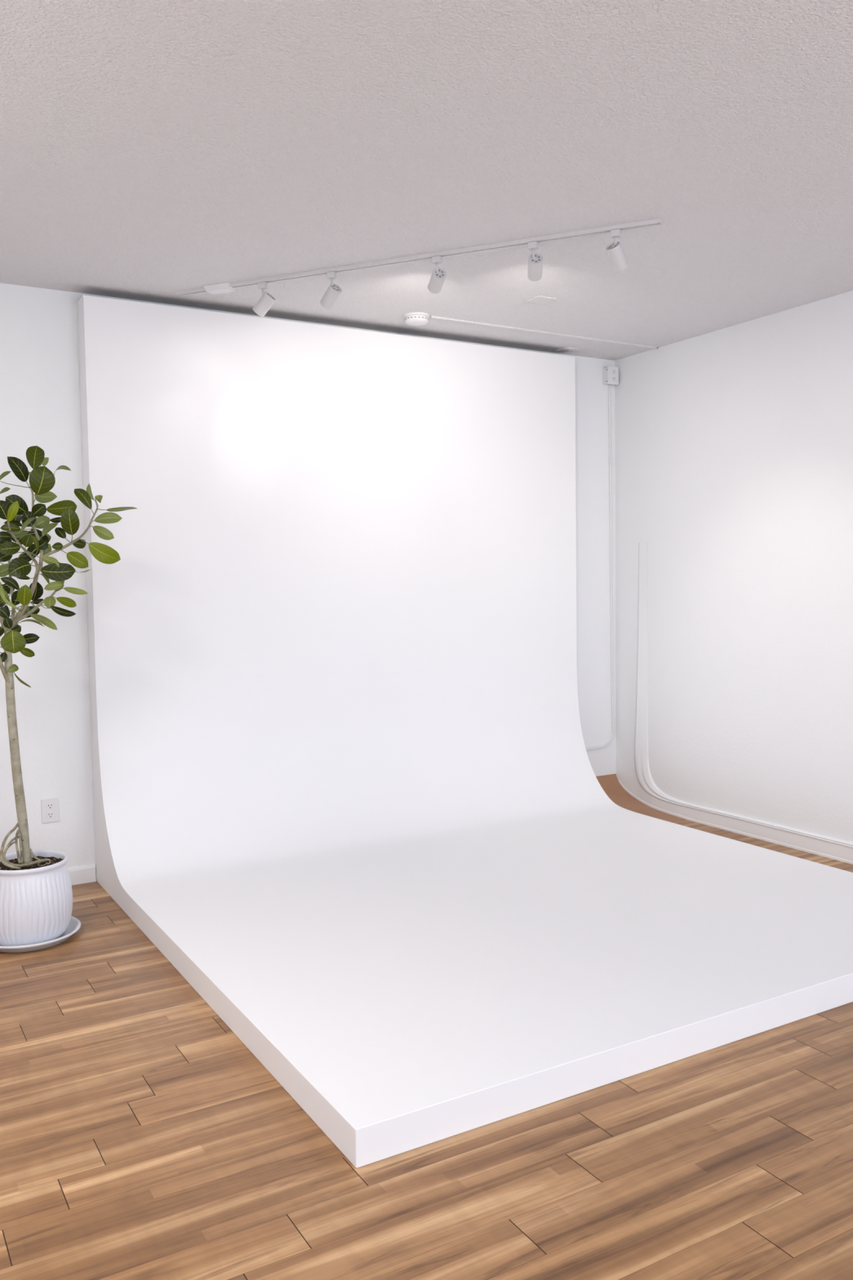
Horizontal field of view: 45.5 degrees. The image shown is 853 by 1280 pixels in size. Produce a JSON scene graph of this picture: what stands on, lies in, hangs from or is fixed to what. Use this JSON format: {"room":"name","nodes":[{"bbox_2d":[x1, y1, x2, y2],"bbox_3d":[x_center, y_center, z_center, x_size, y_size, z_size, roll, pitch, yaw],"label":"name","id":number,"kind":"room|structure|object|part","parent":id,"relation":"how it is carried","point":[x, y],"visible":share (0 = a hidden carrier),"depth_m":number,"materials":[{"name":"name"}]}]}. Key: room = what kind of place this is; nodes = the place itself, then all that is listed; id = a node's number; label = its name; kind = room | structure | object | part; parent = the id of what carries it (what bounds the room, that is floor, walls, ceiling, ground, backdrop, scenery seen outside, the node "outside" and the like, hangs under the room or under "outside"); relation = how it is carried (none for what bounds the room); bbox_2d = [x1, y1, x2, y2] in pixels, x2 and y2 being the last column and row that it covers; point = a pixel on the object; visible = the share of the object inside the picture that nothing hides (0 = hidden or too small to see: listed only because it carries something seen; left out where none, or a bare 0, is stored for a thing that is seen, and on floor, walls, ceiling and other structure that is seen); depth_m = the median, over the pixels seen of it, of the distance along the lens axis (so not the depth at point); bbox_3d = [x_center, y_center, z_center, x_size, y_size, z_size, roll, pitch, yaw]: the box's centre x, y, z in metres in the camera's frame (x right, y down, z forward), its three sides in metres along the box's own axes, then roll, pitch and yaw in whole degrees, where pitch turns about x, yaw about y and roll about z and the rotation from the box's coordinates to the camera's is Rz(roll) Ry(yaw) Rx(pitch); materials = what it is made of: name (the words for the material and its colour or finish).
{"room":"studio","nodes":[
{"label":"studio","id":0,"kind":"room"},
{"bbox_2d":[0,283,616,867],"bbox_3d":[-0.932,-0.206,4.619,4.782,2.512,0.120,-3,4,-30],"label":"wall","id":1,"kind":"structure","parent":0,"point":[40,405],"depth_m":4.21,"materials":[{"name":"white paint"}]},
{"bbox_2d":[40,797,58,822],"bbox_3d":[-1.563,0.708,4.221,0.068,0.098,0.008,-3,4,-30],"label":"wall outlet","id":2,"kind":"object","parent":1,"relation":"attached to","point":[50,807],"visible":1,"depth_m":4.22,"materials":[{"name":"white plastic"}]},
{"bbox_2d":[46,812,53,817],"bbox_3d":[-1.562,0.727,4.220,0.029,0.024,0.002,-3,4,-30],"label":"socket","id":3,"kind":"object","parent":2,"relation":"attached to","point":[49,815],"depth_m":4.22,"materials":[{"name":"grey plastic"}]},
{"bbox_2d":[46,803,53,808],"bbox_3d":[-1.562,0.690,4.218,0.029,0.024,0.002,-3,4,-30],"label":"socket","id":4,"kind":"object","parent":2,"relation":"attached to","point":[49,806],"depth_m":4.22,"materials":[{"name":"grey plastic"}]},
{"bbox_2d":[67,863,96,884],"bbox_3d":[-2.126,1.022,3.905,1.663,0.074,0.013,-3,4,-30],"label":"baseboard","id":5,"kind":"structure","parent":1,"relation":"attached to","point":[86,873],"depth_m":4.29,"materials":[{"name":"white paint"}]},
{"bbox_2d":[585,385,614,750],"bbox_3d":[0.898,-0.393,5.598,0.353,2.018,0.014,-3,4,-30],"label":"cable cover","id":6,"kind":"object","parent":1,"relation":"attached to","point":[611,458],"visible":0.94,"depth_m":5.67,"materials":[{"name":"white plastic"}]},
{"bbox_2d":[602,365,618,385],"bbox_3d":[1.012,-1.451,5.591,0.074,0.096,0.054,-3,4,-30],"label":"outlet box","id":7,"kind":"object","parent":1,"relation":"attached to","point":[610,374],"visible":1,"depth_m":5.57,"materials":[{"name":"white plastic"}]},
{"bbox_3d":[1.024,-1.450,5.571,0.074,0.096,0.004,-3,4,-30],"label":"plate","id":8,"kind":"part","parent":7,"relation":"part of","materials":[{"name":"white plastic"}]},
{"bbox_2d":[0,0,852,360],"bbox_3d":[0.818,-1.361,1.513,4.782,0.100,7.144,-3,4,-30],"label":"ceiling","id":9,"kind":"structure","parent":0,"point":[151,150],"depth_m":2.90,"materials":[{"name":"white paint"}]},
{"bbox_2d":[403,311,430,325],"bbox_3d":[-0.045,-1.458,4.629,0.120,0.038,0.120,-3,4,-30],"label":"smoke detector","id":10,"kind":"object","parent":9,"relation":"attached to","point":[416,318],"visible":1,"depth_m":4.59,"materials":[{"name":"white plastic"}]},
{"bbox_2d":[175,217,662,296],"bbox_3d":[-0.117,-1.418,3.820,1.979,0.024,0.059,1,4,23],"label":"track","id":11,"kind":"object","parent":9,"relation":"attached to","point":[225,287],"visible":1,"depth_m":3.77,"materials":[{"name":"white metal"}]},
{"bbox_2d":[253,281,275,317],"bbox_3d":[-0.649,-1.357,4.060,0.097,0.130,0.052,1,4,24],"label":"track spotlight","id":12,"kind":"object","parent":11,"relation":"attached to","point":[267,300],"visible":1,"depth_m":4.04,"materials":[{"name":"white metal"}]},
{"bbox_2d":[320,271,342,309],"bbox_3d":[-0.372,-1.355,3.952,0.054,0.130,0.099,-4,4,-40],"label":"track spotlight","id":13,"kind":"object","parent":11,"relation":"attached to","point":[334,291],"visible":1,"depth_m":3.93,"materials":[{"name":"white metal"}]},
{"bbox_2d":[427,255,446,293],"bbox_3d":[0.039,-1.359,3.791,0.054,0.116,0.103,-2,3,-14],"label":"track spotlight","id":14,"kind":"object","parent":11,"relation":"attached to","point":[438,276],"visible":1,"depth_m":3.76,"materials":[{"name":"white metal"}]},
{"bbox_3d":[0.040,-1.375,3.757,0.009,0.037,0.010,-3,4,-30],"label":"stem","id":15,"kind":"part","parent":14,"relation":"part of","materials":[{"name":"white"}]},
{"bbox_2d":[527,240,543,281],"bbox_3d":[0.390,-1.355,3.648,0.054,0.117,0.102,-1,3,4],"label":"track spotlight","id":16,"kind":"object","parent":11,"relation":"attached to","point":[534,273],"visible":1,"depth_m":3.62,"materials":[{"name":"white metal"}]},
{"bbox_3d":[0.379,-1.373,3.613,0.009,0.033,0.010,-3,4,-30],"label":"stem","id":17,"kind":"part","parent":16,"relation":"part of","materials":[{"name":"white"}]},
{"bbox_2d":[605,228,628,272],"bbox_3d":[0.660,-1.343,3.518,0.054,0.133,0.096,2,4,42],"label":"track spotlight","id":18,"kind":"object","parent":11,"relation":"attached to","point":[615,251],"visible":1,"depth_m":3.50,"materials":[{"name":"white metal"}]},
{"bbox_2d":[524,295,555,304],"bbox_3d":[0.493,-1.467,4.386,0.096,0.006,0.097,-3,4,-30],"label":"cover plate","id":19,"kind":"object","parent":9,"relation":"attached to","point":[540,300],"visible":1,"depth_m":4.38,"materials":[{"name":"white paint"}]},
{"bbox_2d":[430,315,657,348],"bbox_3d":[0.614,-1.502,4.985,1.377,0.008,0.020,-3,4,-30],"label":"cable","id":20,"kind":"object","parent":9,"relation":"attached to","point":[431,317],"visible":1,"depth_m":4.95,"materials":[{"name":"white paint"}]},
{"bbox_2d":[555,346,581,353],"bbox_3d":[0.746,-1.526,5.349,0.095,0.006,0.095,-3,4,-30],"label":"cover plate","id":21,"kind":"object","parent":9,"relation":"attached to","point":[566,349],"visible":1,"depth_m":5.33,"materials":[{"name":"white paint"}]},
{"bbox_2d":[0,819,852,1279],"bbox_3d":[0.853,1.171,1.657,4.782,0.050,7.144,-3,4,-30],"label":"floor","id":22,"kind":"structure","parent":0,"point":[141,1138],"depth_m":2.19,"materials":[{"name":"laminate"}]},
{"bbox_2d":[0,915,80,952],"bbox_3d":[-1.417,1.049,3.628,0.349,0.034,0.349,-3,4,-30],"label":"saucer","id":23,"kind":"object","parent":22,"relation":"on","point":[74,924],"visible":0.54,"depth_m":3.52,"materials":[{"name":"white ceramic"}]},
{"bbox_2d":[0,445,136,946],"bbox_3d":[-1.397,0.186,3.592,0.557,1.742,0.633,0,3,7],"label":"tree","id":24,"kind":"object","parent":23,"relation":"on","point":[36,894],"visible":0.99,"depth_m":3.55,"materials":[{"name":"green plant"}]},
{"bbox_3d":[-1.419,0.919,3.620,0.298,0.276,0.298,-3,4,-30],"label":"pot","id":25,"kind":"part","parent":24,"relation":"part of","materials":[{"name":"white ceramic"}]},
{"bbox_2d":[76,294,852,1168],"bbox_3d":[0.286,-0.183,3.811,2.505,2.424,2.500,-3,4,-30],"label":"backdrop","id":26,"kind":"structure","parent":22,"relation":"on","point":[346,785],"depth_m":4.32,"materials":[{"name":"white paint"}]},
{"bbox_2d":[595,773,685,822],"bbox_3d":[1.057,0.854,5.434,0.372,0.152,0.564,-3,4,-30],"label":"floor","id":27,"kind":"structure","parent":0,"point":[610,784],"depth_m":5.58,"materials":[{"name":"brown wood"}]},
{"bbox_2d":[614,290,852,842],"bbox_3d":[2.880,-0.149,2.705,0.120,2.512,7.024,-3,4,-30],"label":"wall","id":28,"kind":"structure","parent":0,"point":[734,444],"depth_m":4.89,"materials":[{"name":"white paint"}]},
{"bbox_2d":[618,757,852,864],"bbox_3d":[2.813,0.930,2.775,0.014,0.250,6.880,-3,4,-30],"label":"baseboard","id":29,"kind":"structure","parent":28,"relation":"attached to","point":[628,779],"depth_m":4.98,"materials":[{"name":"white paint"}]},
{"bbox_2d":[634,542,852,848],"bbox_3d":[2.840,0.302,2.675,0.017,1.384,6.734,-3,4,-30],"label":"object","id":30,"kind":"structure","parent":28,"relation":"attached to","point":[641,743],"depth_m":5.52,"materials":[{"name":"white paint"}]}
]}

